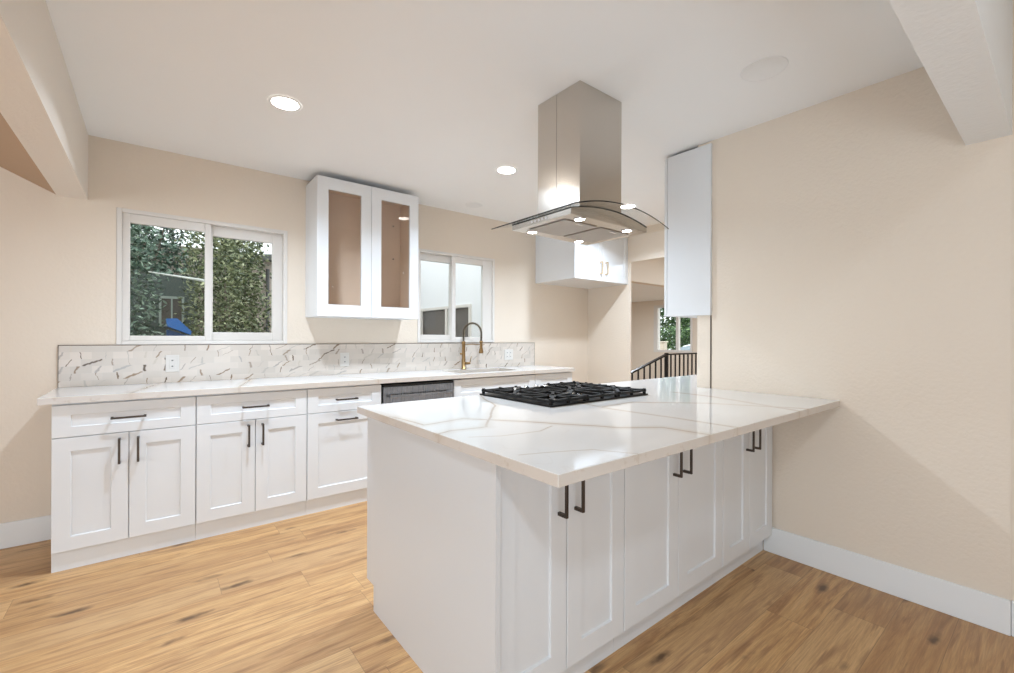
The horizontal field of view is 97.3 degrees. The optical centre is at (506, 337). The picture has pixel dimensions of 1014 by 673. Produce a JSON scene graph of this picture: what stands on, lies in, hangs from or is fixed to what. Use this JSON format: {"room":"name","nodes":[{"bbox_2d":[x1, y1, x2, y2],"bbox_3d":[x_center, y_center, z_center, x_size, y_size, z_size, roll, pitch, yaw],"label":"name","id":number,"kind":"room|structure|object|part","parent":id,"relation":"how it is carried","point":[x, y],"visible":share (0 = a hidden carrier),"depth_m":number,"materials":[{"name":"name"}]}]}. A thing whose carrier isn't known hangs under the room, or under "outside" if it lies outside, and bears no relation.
{"room":"kitchen","nodes":[
{"label":"kitchen","id":0,"kind":"room"},
{"bbox_2d":[0,113,54,193],"bbox_3d":[-3.030,-1.225,0.234,3.539,0.701,3.568,0,0,-38],"label":"vault","id":1,"kind":"object","parent":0,"point":[14,158],"visible":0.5,"depth_m":2.29,"materials":[{"name":"beige paint"}]},
{"bbox_2d":[0,0,87,199],"bbox_3d":[-1.589,-1.128,1.378,0.140,0.525,3.568,0,0,-38],"label":"beam","id":2,"kind":"structure","parent":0,"point":[39,103],"depth_m":1.78,"materials":[{"name":"beige paint"}]},
{"bbox_2d":[0,135,587,523],"bbox_3d":[-2.280,-0.323,3.199,8.407,3.100,0.140,0,0,-38],"label":"wall","id":3,"kind":"structure","parent":0,"point":[58,253],"depth_m":2.89,"materials":[{"name":"beige paint"}]},
{"bbox_2d":[0,515,50,548],"bbox_3d":[-4.131,1.147,1.635,3.570,0.147,0.014,0,0,-38],"label":"baseboard","id":4,"kind":"structure","parent":3,"relation":"attached to","point":[32,530],"depth_m":2.64,"materials":[{"name":"white paint"}]},
{"bbox_2d":[116,207,287,344],"bbox_3d":[-2.170,-0.399,3.257,1.020,0.895,0.106,0,0,-38],"label":"window","id":5,"kind":"structure","parent":3,"relation":"in","point":[277,238],"depth_m":3.22,"materials":[{"name":"white plastic"}]},
{"bbox_3d":[-2.343,-0.400,3.092,0.490,0.841,0.035,0,0,-38],"label":"sash","id":6,"kind":"part","parent":5,"relation":"part of","materials":[{"name":"white plastic"}]},
{"bbox_3d":[-1.991,-0.399,3.420,0.483,0.841,0.035,0,0,-38],"label":"sash","id":7,"kind":"part","parent":5,"relation":"part of","materials":[{"name":"white plastic"}]},
{"bbox_2d":[58,343,534,387],"bbox_3d":[-1.216,0.181,3.949,3.914,0.260,0.010,0,0,-38],"label":"backsplash","id":8,"kind":"structure","parent":3,"relation":"attached to","point":[78,365],"depth_m":3.40,"materials":[{"name":"stone"}]},
{"bbox_2d":[165,355,178,371],"bbox_3d":[-2.304,0.177,3.074,0.075,0.116,0.008,0,0,-38],"label":"wall outlet","id":9,"kind":"object","parent":8,"relation":"attached to","point":[172,361],"visible":1,"depth_m":3.07,"materials":[{"name":"white plastic"}]},
{"bbox_2d":[169,358,174,367],"bbox_3d":[-2.303,0.177,3.072,0.033,0.068,0.002,0,0,-38],"label":"socket","id":10,"kind":"object","parent":9,"relation":"attached to","point":[171,360],"depth_m":3.07,"materials":[{"name":"white plastic"}]},
{"bbox_3d":[-1.216,0.181,3.949,3.914,0.260,0.010,0,0,-38],"label":"edge trim","id":11,"kind":"part","parent":8,"relation":"part of","materials":[{"name":"white stone"}]},
{"bbox_2d":[340,353,348,365],"bbox_3d":[-1.383,0.185,3.805,0.075,0.116,0.008,0,0,-38],"label":"wall outlet","id":12,"kind":"object","parent":8,"relation":"attached to","point":[344,357],"visible":1,"depth_m":3.80,"materials":[{"name":"white plastic"}]},
{"bbox_2d":[343,355,346,363],"bbox_3d":[-1.382,0.185,3.803,0.033,0.068,0.002,0,0,-38],"label":"socket","id":13,"kind":"object","parent":12,"relation":"attached to","point":[344,356],"depth_m":3.80,"materials":[{"name":"white plastic"}]},
{"bbox_2d":[504,349,512,359],"bbox_3d":[0.019,0.185,4.919,0.118,0.116,0.008,0,0,-38],"label":"wall outlet","id":14,"kind":"object","parent":8,"relation":"attached to","point":[508,353],"visible":1,"depth_m":4.92,"materials":[{"name":"white plastic"}]},
{"bbox_2d":[305,175,418,319],"bbox_3d":[-1.202,-0.696,3.753,0.841,1.066,0.329,0,0,-38],"label":"upper cabinet","id":15,"kind":"object","parent":3,"relation":"attached to","point":[361,255],"visible":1,"depth_m":3.75,"materials":[{"name":"white paint"}]},
{"bbox_3d":[-1.272,-0.696,3.501,0.419,1.064,0.020,0,0,-38],"label":"door","id":16,"kind":"part","parent":15,"relation":"part of","materials":[{"name":"white paint"}]},
{"bbox_3d":[-0.941,-0.695,3.763,0.419,1.064,0.020,0,0,-38],"label":"door","id":17,"kind":"part","parent":15,"relation":"part of","materials":[{"name":"white paint"}]},
{"bbox_2d":[417,248,494,342],"bbox_3d":[-0.522,-0.400,4.565,0.912,0.897,0.106,0,0,-38],"label":"window","id":18,"kind":"structure","parent":3,"relation":"in","point":[487,265],"depth_m":4.53,"materials":[{"name":"white plastic"}]},
{"bbox_3d":[-0.712,-0.401,4.436,0.403,0.843,0.035,0,0,-38],"label":"sash","id":19,"kind":"part","parent":18,"relation":"part of","materials":[{"name":"white plastic"}]},
{"bbox_3d":[-0.368,-0.400,4.660,0.498,0.843,0.035,0,0,-38],"label":"sash","id":20,"kind":"part","parent":18,"relation":"part of","materials":[{"name":"white plastic"}]},
{"bbox_2d":[45,0,923,225],"bbox_3d":[0.323,-1.319,2.879,4.739,0.100,3.794,0,0,-38],"label":"ceiling","id":21,"kind":"structure","parent":0,"point":[423,99],"depth_m":2.15,"materials":[{"name":"white paint"}]},
{"bbox_2d":[267,95,302,111],"bbox_3d":[-1.206,-1.273,2.429,0.172,0.004,0.172,0,0,-38],"label":"recessed light","id":22,"kind":"object","parent":21,"relation":"in","point":[285,103],"visible":1,"depth_m":2.42,"materials":[{"name":"white paint"}]},
{"bbox_2d":[465,202,482,207],"bbox_3d":[-0.316,-1.270,4.277,0.172,0.003,0.172,0,0,-38],"label":"ceiling speaker","id":23,"kind":"object","parent":21,"relation":"attached to","point":[471,204],"visible":1,"depth_m":4.28,"materials":[{"name":"white plastic"}]},
{"bbox_2d":[495,166,517,174],"bbox_3d":[-0.003,-1.268,3.385,0.172,0.004,0.172,0,0,-38],"label":"recessed light","id":24,"kind":"object","parent":21,"relation":"in","point":[505,170],"visible":1,"depth_m":3.38,"materials":[{"name":"white paint"}]},
{"bbox_2d":[491,80,668,244],"bbox_3d":[0.394,-0.918,2.418,0.734,0.701,0.615,0,0,-38],"label":"range hood","id":25,"kind":"object","parent":21,"relation":"hanging from","point":[579,127],"visible":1,"depth_m":2.30,"materials":[{"name":"silver metal"}]},
{"bbox_2d":[512,207,646,244],"bbox_3d":[0.395,-0.608,2.416,0.593,0.068,0.429,0,0,-38],"label":"hood","id":26,"kind":"object","parent":25,"relation":"attached to","point":[580,225],"depth_m":2.31,"materials":[{"name":"silver metal"}]},
{"bbox_2d":[621,204,636,208],"bbox_3d":[1.162,-1.264,4.303,0.172,0.004,0.172,0,0,-38],"label":"recessed light","id":27,"kind":"object","parent":21,"relation":"in","point":[632,205],"visible":0.71,"depth_m":4.30,"materials":[{"name":"white paint"}]},
{"bbox_2d":[740,56,788,80],"bbox_3d":[1.210,-1.265,2.103,0.198,0.003,0.198,0,0,-38],"label":"ceiling speaker","id":28,"kind":"object","parent":21,"relation":"attached to","point":[764,68],"visible":1,"depth_m":2.10,"materials":[{"name":"white plastic"}]},
{"bbox_2d":[0,501,1013,672],"bbox_3d":[1.335,1.290,1.690,12.200,0.100,6.980,0,0,-38],"label":"floor","id":29,"kind":"structure","parent":0,"point":[292,595],"depth_m":1.95,"materials":[{"name":"brown wood"}]},
{"bbox_2d":[51,396,195,572],"bbox_3d":[-2.280,0.786,2.704,0.616,0.882,0.608,0,0,-38],"label":"base cabinet","id":30,"kind":"object","parent":29,"relation":"on","point":[123,472],"visible":0.96,"depth_m":2.48,"materials":[{"name":"white paint"}]},
{"bbox_3d":[-2.243,0.824,2.410,0.305,0.594,0.020,0,0,-38],"label":"door","id":31,"kind":"part","parent":30,"relation":"part of","materials":[{"name":"white paint"}]},
{"bbox_3d":[-2.134,0.623,2.457,0.011,0.138,0.040,0,0,-38],"label":"handle","id":32,"kind":"part","parent":30,"relation":"part of","materials":[{"name":"brown metal"}]},
{"bbox_3d":[-2.121,0.440,2.506,0.613,0.168,0.020,0,0,-38],"label":"drawer","id":33,"kind":"part","parent":30,"relation":"part of","materials":[{"name":"white paint"}]},
{"bbox_3d":[-2.102,0.440,2.482,0.152,0.011,0.040,0,0,-38],"label":"handle","id":34,"kind":"part","parent":30,"relation":"part of","materials":[{"name":"brown metal"}]},
{"bbox_3d":[-2.071,0.624,2.507,0.011,0.138,0.040,0,0,-38],"label":"handle","id":35,"kind":"part","parent":30,"relation":"part of","materials":[{"name":"brown metal"}]},
{"bbox_3d":[-2.002,0.825,2.601,0.305,0.594,0.020,0,0,-38],"label":"door","id":36,"kind":"part","parent":30,"relation":"part of","materials":[{"name":"white paint"}]},
{"bbox_2d":[37,365,574,405],"bbox_3d":[-1.017,0.331,3.719,3.949,0.036,0.598,0,0,-38],"label":"countertop","id":37,"kind":"structure","parent":30,"relation":"on","point":[67,395],"depth_m":3.02,"materials":[{"name":"white stone"}]},
{"bbox_2d":[460,322,483,368],"bbox_3d":[-0.353,0.078,4.463,0.236,0.474,0.057,0,0,-9],"label":"kitchen faucet","id":38,"kind":"object","parent":37,"relation":"on","point":[464,363],"visible":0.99,"depth_m":4.45,"materials":[{"name":"gold metal"}]},
{"bbox_2d":[447,375,519,380],"bbox_3d":[-0.241,0.446,4.305,0.720,0.188,0.380,0,0,-38],"label":"sink","id":39,"kind":"object","parent":37,"relation":"in","point":[510,375],"visible":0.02,"depth_m":4.09,"materials":[{"name":"silver metal"}]},
{"bbox_2d":[195,389,306,539],"bbox_3d":[-1.791,0.788,3.092,0.629,0.882,0.608,0,0,-38],"label":"base cabinet","id":40,"kind":"object","parent":29,"relation":"on","point":[251,447],"visible":0.92,"depth_m":2.87,"materials":[{"name":"white paint"}]},
{"bbox_3d":[-1.757,0.826,2.796,0.311,0.594,0.020,0,0,-38],"label":"door","id":41,"kind":"part","parent":40,"relation":"part of","materials":[{"name":"white paint"}]},
{"bbox_3d":[-1.645,0.625,2.845,0.011,0.138,0.040,0,0,-38],"label":"handle","id":42,"kind":"part","parent":40,"relation":"part of","materials":[{"name":"brown metal"}]},
{"bbox_3d":[-1.632,0.441,2.894,0.626,0.168,0.020,0,0,-38],"label":"drawer","id":43,"kind":"part","parent":40,"relation":"part of","materials":[{"name":"white paint"}]},
{"bbox_3d":[-1.613,0.441,2.870,0.152,0.011,0.040,0,0,-38],"label":"handle","id":44,"kind":"part","parent":40,"relation":"part of","materials":[{"name":"brown metal"}]},
{"bbox_3d":[-1.583,0.625,2.895,0.011,0.138,0.040,0,0,-38],"label":"handle","id":45,"kind":"part","parent":40,"relation":"part of","materials":[{"name":"brown metal"}]},
{"bbox_3d":[-1.510,0.827,2.991,0.311,0.594,0.020,0,0,-38],"label":"door","id":46,"kind":"part","parent":40,"relation":"part of","materials":[{"name":"white paint"}]},
{"bbox_2d":[306,384,380,514],"bbox_3d":[-1.335,0.789,3.455,0.535,0.882,0.608,0,0,-38],"label":"base cabinet","id":47,"kind":"object","parent":29,"relation":"on","point":[336,433],"visible":0.77,"depth_m":3.21,"materials":[{"name":"white paint"}]},
{"bbox_3d":[-1.177,0.828,3.256,0.531,0.594,0.020,0,0,-38],"label":"door","id":48,"kind":"part","parent":47,"relation":"part of","materials":[{"name":"white paint"}]},
{"bbox_3d":[-1.175,0.443,3.256,0.531,0.168,0.020,0,0,-38],"label":"drawer","id":49,"kind":"part","parent":47,"relation":"part of","materials":[{"name":"white paint"}]},
{"bbox_3d":[-1.157,0.443,3.233,0.152,0.011,0.040,0,0,-38],"label":"handle","id":50,"kind":"part","parent":47,"relation":"part of","materials":[{"name":"brown metal"}]},
{"bbox_3d":[-1.157,0.587,3.233,0.152,0.011,0.040,0,0,-38],"label":"handle","id":51,"kind":"part","parent":47,"relation":"part of","materials":[{"name":"brown metal"}]},
{"bbox_2d":[380,380,453,403],"bbox_3d":[-0.862,0.798,3.808,0.638,0.868,0.608,0,0,-38],"label":"dishwasher","id":52,"kind":"object","parent":29,"relation":"on","point":[433,389],"visible":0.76,"depth_m":3.58,"materials":[{"name":"silver metal"}]},
{"bbox_3d":[-0.709,0.373,3.619,0.625,0.015,0.032,0,0,-38],"label":"control panel","id":53,"kind":"part","parent":52,"relation":"part of","materials":[{"name":"black"}]},
{"bbox_3d":[-0.684,0.453,3.588,0.555,0.024,0.044,0,0,-38],"label":"handle","id":54,"kind":"part","parent":52,"relation":"part of","materials":[{"name":"silver metal"}]},
{"bbox_2d":[367,417,500,672],"bbox_3d":[-0.335,0.793,1.695,0.018,0.882,0.992,0,0,-38],"label":"peninsula end panel","id":55,"kind":"object","parent":29,"relation":"on","point":[434,509],"visible":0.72,"depth_m":1.58,"materials":[{"name":"white wood"}]},
{"bbox_2d":[453,375,534,396],"bbox_3d":[-0.254,0.798,4.314,0.936,0.872,0.608,0,0,-38],"label":"base cabinet","id":56,"kind":"object","parent":29,"relation":"on","point":[462,387],"visible":0.07,"depth_m":4.04,"materials":[{"name":"white paint"}]},
{"bbox_2d":[525,372,571,386],"bbox_3d":[0.320,0.795,4.770,0.528,0.882,0.608,0,0,-38],"label":"base cabinet","id":57,"kind":"object","parent":29,"relation":"on","point":[543,378],"visible":0.05,"depth_m":4.55,"materials":[{"name":"white paint"}]},
{"bbox_2d":[500,467,623,672],"bbox_3d":[0.121,0.795,1.633,0.617,0.882,0.364,0,0,-38],"label":"base cabinet","id":58,"kind":"object","parent":29,"relation":"on","point":[562,555],"visible":0.62,"depth_m":1.50,"materials":[{"name":"white paint"}]},
{"bbox_3d":[0.080,0.748,1.432,0.298,0.760,0.020,0,0,-38],"label":"door","id":59,"kind":"part","parent":58,"relation":"part of","materials":[{"name":"white paint"}]},
{"bbox_3d":[0.186,0.524,1.477,0.011,0.138,0.040,0,0,-38],"label":"handle","id":60,"kind":"part","parent":58,"relation":"part of","materials":[{"name":"brown metal"}]},
{"bbox_3d":[0.249,0.524,1.527,0.011,0.138,0.040,0,0,-38],"label":"handle","id":61,"kind":"part","parent":58,"relation":"part of","materials":[{"name":"brown metal"}]},
{"bbox_3d":[0.321,0.749,1.624,0.312,0.760,0.020,0,0,-38],"label":"door","id":62,"kind":"part","parent":58,"relation":"part of","materials":[{"name":"white paint"}]},
{"bbox_2d":[631,353,696,380],"bbox_3d":[2.470,0.724,6.229,2.780,1.040,0.040,0,0,-38],"label":"stair railing","id":63,"kind":"object","parent":29,"relation":"on","point":[665,356],"visible":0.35,"depth_m":5.95,"materials":[{"name":"black metal"}]},
{"bbox_3d":[1.755,0.351,5.660,0.950,0.278,0.040,0,0,-38],"label":"sloping handrail","id":64,"kind":"part","parent":63,"relation":"part of","materials":[{"name":"black metal"}]},
{"bbox_3d":[2.125,0.723,5.955,0.040,1.040,0.040,0,0,-38],"label":"newel post","id":65,"kind":"part","parent":63,"relation":"part of","materials":[{"name":"black metal"}]},
{"bbox_3d":[2.844,0.225,6.524,1.830,0.018,0.040,0,0,-38],"label":"handrail","id":66,"kind":"part","parent":63,"relation":"part of","materials":[{"name":"black metal"}]},
{"bbox_2d":[613,440,722,651],"bbox_3d":[0.670,0.797,2.070,0.784,0.882,0.364,0,0,-38],"label":"base cabinet","id":67,"kind":"object","parent":29,"relation":"on","point":[673,504],"visible":0.55,"depth_m":1.92,"materials":[{"name":"white paint"}]},
{"bbox_3d":[0.595,0.750,1.841,0.377,0.760,0.020,0,0,-38],"label":"door","id":68,"kind":"part","parent":67,"relation":"part of","materials":[{"name":"white paint"}]},
{"bbox_3d":[0.732,0.526,1.911,0.011,0.138,0.040,0,0,-38],"label":"handle","id":69,"kind":"part","parent":67,"relation":"part of","materials":[{"name":"brown metal"}]},
{"bbox_3d":[0.794,0.526,1.961,0.011,0.138,0.040,0,0,-38],"label":"handle","id":70,"kind":"part","parent":67,"relation":"part of","materials":[{"name":"brown metal"}]},
{"bbox_3d":[0.902,0.751,2.085,0.400,0.760,0.020,0,0,-38],"label":"door","id":71,"kind":"part","parent":67,"relation":"part of","materials":[{"name":"white paint"}]},
{"bbox_2d":[713,426,771,583],"bbox_3d":[1.209,0.799,2.497,0.589,0.882,0.364,0,0,-38],"label":"base cabinet","id":72,"kind":"object","parent":29,"relation":"on","point":[747,458],"visible":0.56,"depth_m":2.37,"materials":[{"name":"white paint"}]},
{"bbox_3d":[1.176,0.752,2.302,0.291,0.760,0.020,0,0,-38],"label":"door","id":73,"kind":"part","parent":72,"relation":"part of","materials":[{"name":"white paint"}]},
{"bbox_3d":[1.279,0.528,2.346,0.011,0.138,0.040,0,0,-38],"label":"handle","id":74,"kind":"part","parent":72,"relation":"part of","materials":[{"name":"brown metal"}]},
{"bbox_3d":[1.342,0.528,2.395,0.011,0.138,0.040,0,0,-38],"label":"handle","id":75,"kind":"part","parent":72,"relation":"part of","materials":[{"name":"brown metal"}]},
{"bbox_3d":[1.406,0.752,2.486,0.291,0.760,0.020,0,0,-38],"label":"door","id":76,"kind":"part","parent":72,"relation":"part of","materials":[{"name":"white paint"}]},
{"bbox_3d":[1.708,0.801,3.630,1.565,0.882,0.501,0,0,-38],"label":"base cabinet","id":77,"kind":"object","parent":29,"relation":"on","visible":0},
{"bbox_2d":[357,375,839,487],"bbox_3d":[1.137,0.341,2.691,3.640,0.032,1.313,0,0,-38],"label":"countertop","id":78,"kind":"structure","parent":77,"relation":"on","point":[560,446],"depth_m":1.68,"materials":[{"name":"white stone"}]},
{"bbox_2d":[479,381,647,406],"bbox_3d":[0.322,0.302,2.508,0.765,0.037,0.570,0,0,-38],"label":"gas cooktop","id":79,"kind":"object","parent":78,"relation":"in","point":[562,393],"visible":1,"depth_m":2.39,"materials":[{"name":"black metal"}]},
{"bbox_2d":[588,222,663,383],"bbox_3d":[1.759,-0.011,4.857,0.022,2.506,2.569,0,0,-38],"label":"wall","id":80,"kind":"structure","parent":0,"point":[609,308],"depth_m":5.39,"materials":[{"name":"beige paint"}]},
{"bbox_2d":[535,235,627,288],"bbox_3d":[0.890,-0.930,5.205,0.908,0.602,0.657,0,0,-38],"label":"upper cabinet","id":81,"kind":"object","parent":80,"relation":"attached to","point":[558,262],"visible":0.84,"depth_m":5.00,"materials":[{"name":"white paint"}]},
{"bbox_3d":[0.885,-0.930,4.846,0.452,0.598,0.020,0,0,-38],"label":"door","id":82,"kind":"part","parent":81,"relation":"part of","materials":[{"name":"white paint"}]},
{"bbox_3d":[1.117,-0.774,4.992,0.011,0.138,0.040,0,0,-38],"label":"handle","id":83,"kind":"part","parent":81,"relation":"part of","materials":[{"name":"gold metal"}]},
{"bbox_3d":[1.242,-0.929,5.129,0.452,0.598,0.020,0,0,-38],"label":"door","id":84,"kind":"part","parent":81,"relation":"part of","materials":[{"name":"white paint"}]},
{"bbox_2d":[631,257,663,286],"bbox_3d":[2.561,-1.058,6.756,3.591,0.606,0.120,0,0,-38],"label":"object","id":85,"kind":"structure","parent":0,"point":[646,272],"depth_m":6.22,"materials":[{"name":"beige paint"}]},
{"bbox_2d":[631,283,663,301],"bbox_3d":[1.532,-0.809,8.212,3.791,0.100,3.440,0,0,-38],"label":"ceiling","id":86,"kind":"structure","parent":0,"point":[639,292],"depth_m":7.62,"materials":[{"name":"white paint"}]},
{"bbox_2d":[631,300,696,379],"bbox_3d":[2.388,0.441,7.070,3.763,3.406,6.300,0,0,-38],"label":"wall","id":87,"kind":"structure","parent":0,"point":[642,313],"depth_m":9.21,"materials":[{"name":"beige paint"}]},
{"bbox_2d":[654,305,692,352],"bbox_3d":[3.280,-0.181,8.791,0.090,0.944,0.830,0,0,-38],"label":"window","id":88,"kind":"structure","parent":87,"relation":"in","point":[657,307],"depth_m":8.89,"materials":[{"name":"white plastic"}]},
{"bbox_2d":[697,0,1013,600],"bbox_3d":[3.278,-0.256,1.661,1.575,3.006,4.525,0,0,-38],"label":"wall","id":89,"kind":"structure","parent":0,"point":[863,251],"depth_m":2.21,"materials":[{"name":"beige paint"}]},
{"bbox_2d":[664,143,711,317],"bbox_3d":[1.432,-0.695,3.194,0.628,1.099,0.370,0,0,-38],"label":"upper cabinet","id":90,"kind":"object","parent":89,"relation":"attached to","point":[688,175],"visible":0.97,"depth_m":2.97,"materials":[{"name":"white paint"}]},
{"bbox_3d":[1.225,-0.696,3.202,0.312,1.095,0.020,0,0,-38],"label":"door","id":91,"kind":"part","parent":90,"relation":"part of","materials":[{"name":"white paint"}]},
{"bbox_2d":[710,315,711,387],"bbox_3d":[1.310,0.090,2.869,0.003,0.468,0.008,0,0,-38],"label":"trim","id":92,"kind":"structure","parent":89,"relation":"attached to","point":[710,315],"depth_m":2.87,"materials":[{"name":"brown"}]},
{"bbox_2d":[764,527,1013,636],"bbox_3d":[2.627,1.171,1.201,0.020,0.147,3.608,0,0,-38],"label":"baseboard","id":93,"kind":"structure","parent":89,"relation":"attached to","point":[986,610],"depth_m":2.13,"materials":[{"name":"white paint"}]},
{"bbox_2d":[889,0,1012,144],"bbox_3d":[0.790,-1.283,0.902,3.273,0.858,0.136,0,0,-38],"label":"beam","id":94,"kind":"structure","parent":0,"point":[964,47],"depth_m":1.41,"materials":[{"name":"paint"}]},
{"label":"outside","id":95,"kind":"structure","parent":0,"visible":0},
{"bbox_3d":[2.399,1.844,17.873,54.000,0.600,35.000,0,0,-38],"label":"ground","id":96,"kind":"structure","parent":95,"visible":0},
{"bbox_2d":[130,223,172,335],"bbox_3d":[-4.165,-0.236,4.433,1.416,3.522,1.386,0,0,-38],"label":"shrub","id":97,"kind":"object","parent":96,"relation":"on","point":[136,245],"visible":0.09,"depth_m":4.66,"materials":[{"name":"green plant"}]},
{"bbox_2d":[130,272,197,335],"bbox_3d":[-4.755,0.368,5.463,1.550,2.300,0.730,0,0,-38],"label":"garden shed","id":98,"kind":"object","parent":96,"relation":"on","point":[170,294],"visible":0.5,"depth_m":5.48,"materials":[{"name":"grey wood"}]},
{"bbox_2d":[130,225,200,275],"bbox_3d":[-5.338,-1.025,6.260,1.907,5.088,1.225,0,0,-38],"label":"tree","id":99,"kind":"object","parent":96,"relation":"on","point":[161,267],"visible":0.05,"depth_m":6.44,"materials":[{"name":"green plant"}]},
{"bbox_2d":[148,271,204,281],"bbox_3d":[-2.982,0.472,4.077,0.028,2.104,0.473,0,0,38],"label":"pole","id":100,"kind":"object","parent":96,"relation":"on","point":[184,277],"visible":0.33,"depth_m":4.09,"materials":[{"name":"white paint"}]},
{"bbox_2d":[166,318,191,335],"bbox_3d":[-3.158,0.671,4.287,0.190,1.705,0.300,0,0,-38],"label":"tarp","id":101,"kind":"object","parent":96,"relation":"on","point":[174,323],"visible":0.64,"depth_m":4.17,"materials":[{"name":"blue plastic"}]},
{"bbox_2d":[130,243,271,335],"bbox_3d":[-4.655,-0.122,8.434,5.200,3.280,1.400,0,0,-38],"label":"house","id":102,"kind":"structure","parent":96,"relation":"on","point":[268,269],"depth_m":8.00,"materials":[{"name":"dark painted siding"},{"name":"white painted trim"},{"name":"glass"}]},
{"bbox_2d":[171,231,258,335],"bbox_3d":[-3.349,-0.205,5.168,0.863,3.468,1.274,0,0,-38],"label":"tree","id":103,"kind":"object","parent":96,"relation":"on","point":[222,309],"visible":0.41,"depth_m":5.05,"materials":[{"name":"green plant"}]},
{"bbox_2d":[214,237,271,332],"bbox_3d":[-4.266,-0.673,7.142,0.984,4.392,1.114,0,0,-38],"label":"tree","id":104,"kind":"object","parent":96,"relation":"on","point":[254,310],"visible":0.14,"depth_m":7.07,"materials":[{"name":"green plant"}]},
{"bbox_2d":[259,276,271,332],"bbox_3d":[-2.678,0.377,5.743,0.987,2.309,1.342,0,0,-38],"label":"shrub","id":105,"kind":"object","parent":96,"relation":"on","point":[269,309],"visible":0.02,"depth_m":5.59,"materials":[{"name":"green plant"}]},
{"bbox_2d":[420,261,480,336],"bbox_3d":[-1.009,-0.568,8.136,0.236,4.200,6.000,0,0,-38],"label":"house wing","id":106,"kind":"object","parent":96,"relation":"on","point":[434,275],"visible":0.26,"depth_m":8.24,"materials":[{"name":"white paint"}]},
{"bbox_2d":[660,341,667,349],"bbox_3d":[5.058,1.084,14.530,0.260,1.940,0.280,0,0,-38],"label":"post","id":107,"kind":"object","parent":96,"relation":"on","point":[663,344],"visible":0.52,"depth_m":14.44,"materials":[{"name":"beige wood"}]},
{"bbox_2d":[660,323,689,349],"bbox_3d":[6.983,0.721,17.804,1.599,2.691,6.280,0,0,-38],"label":"hedge","id":108,"kind":"object","parent":96,"relation":"on","point":[663,333],"visible":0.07,"depth_m":17.86,"materials":[{"name":"green plant"}]},
{"bbox_2d":[660,308,689,349],"bbox_3d":[8.320,-1.815,20.920,3.652,7.766,2.879,0,0,-38],"label":"street tree","id":109,"kind":"object","parent":96,"relation":"on","point":[683,321],"visible":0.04,"depth_m":20.26,"materials":[{"name":"green plant"}]},
{"bbox_2d":[680,344,689,349],"bbox_3d":[6.718,1.095,14.369,1.680,1.930,4.143,0,0,-38],"label":"parked car","id":110,"kind":"object","parent":96,"relation":"on","point":[686,347],"visible":0.02,"depth_m":14.31,"materials":[{"name":"white paint"}]}
]}

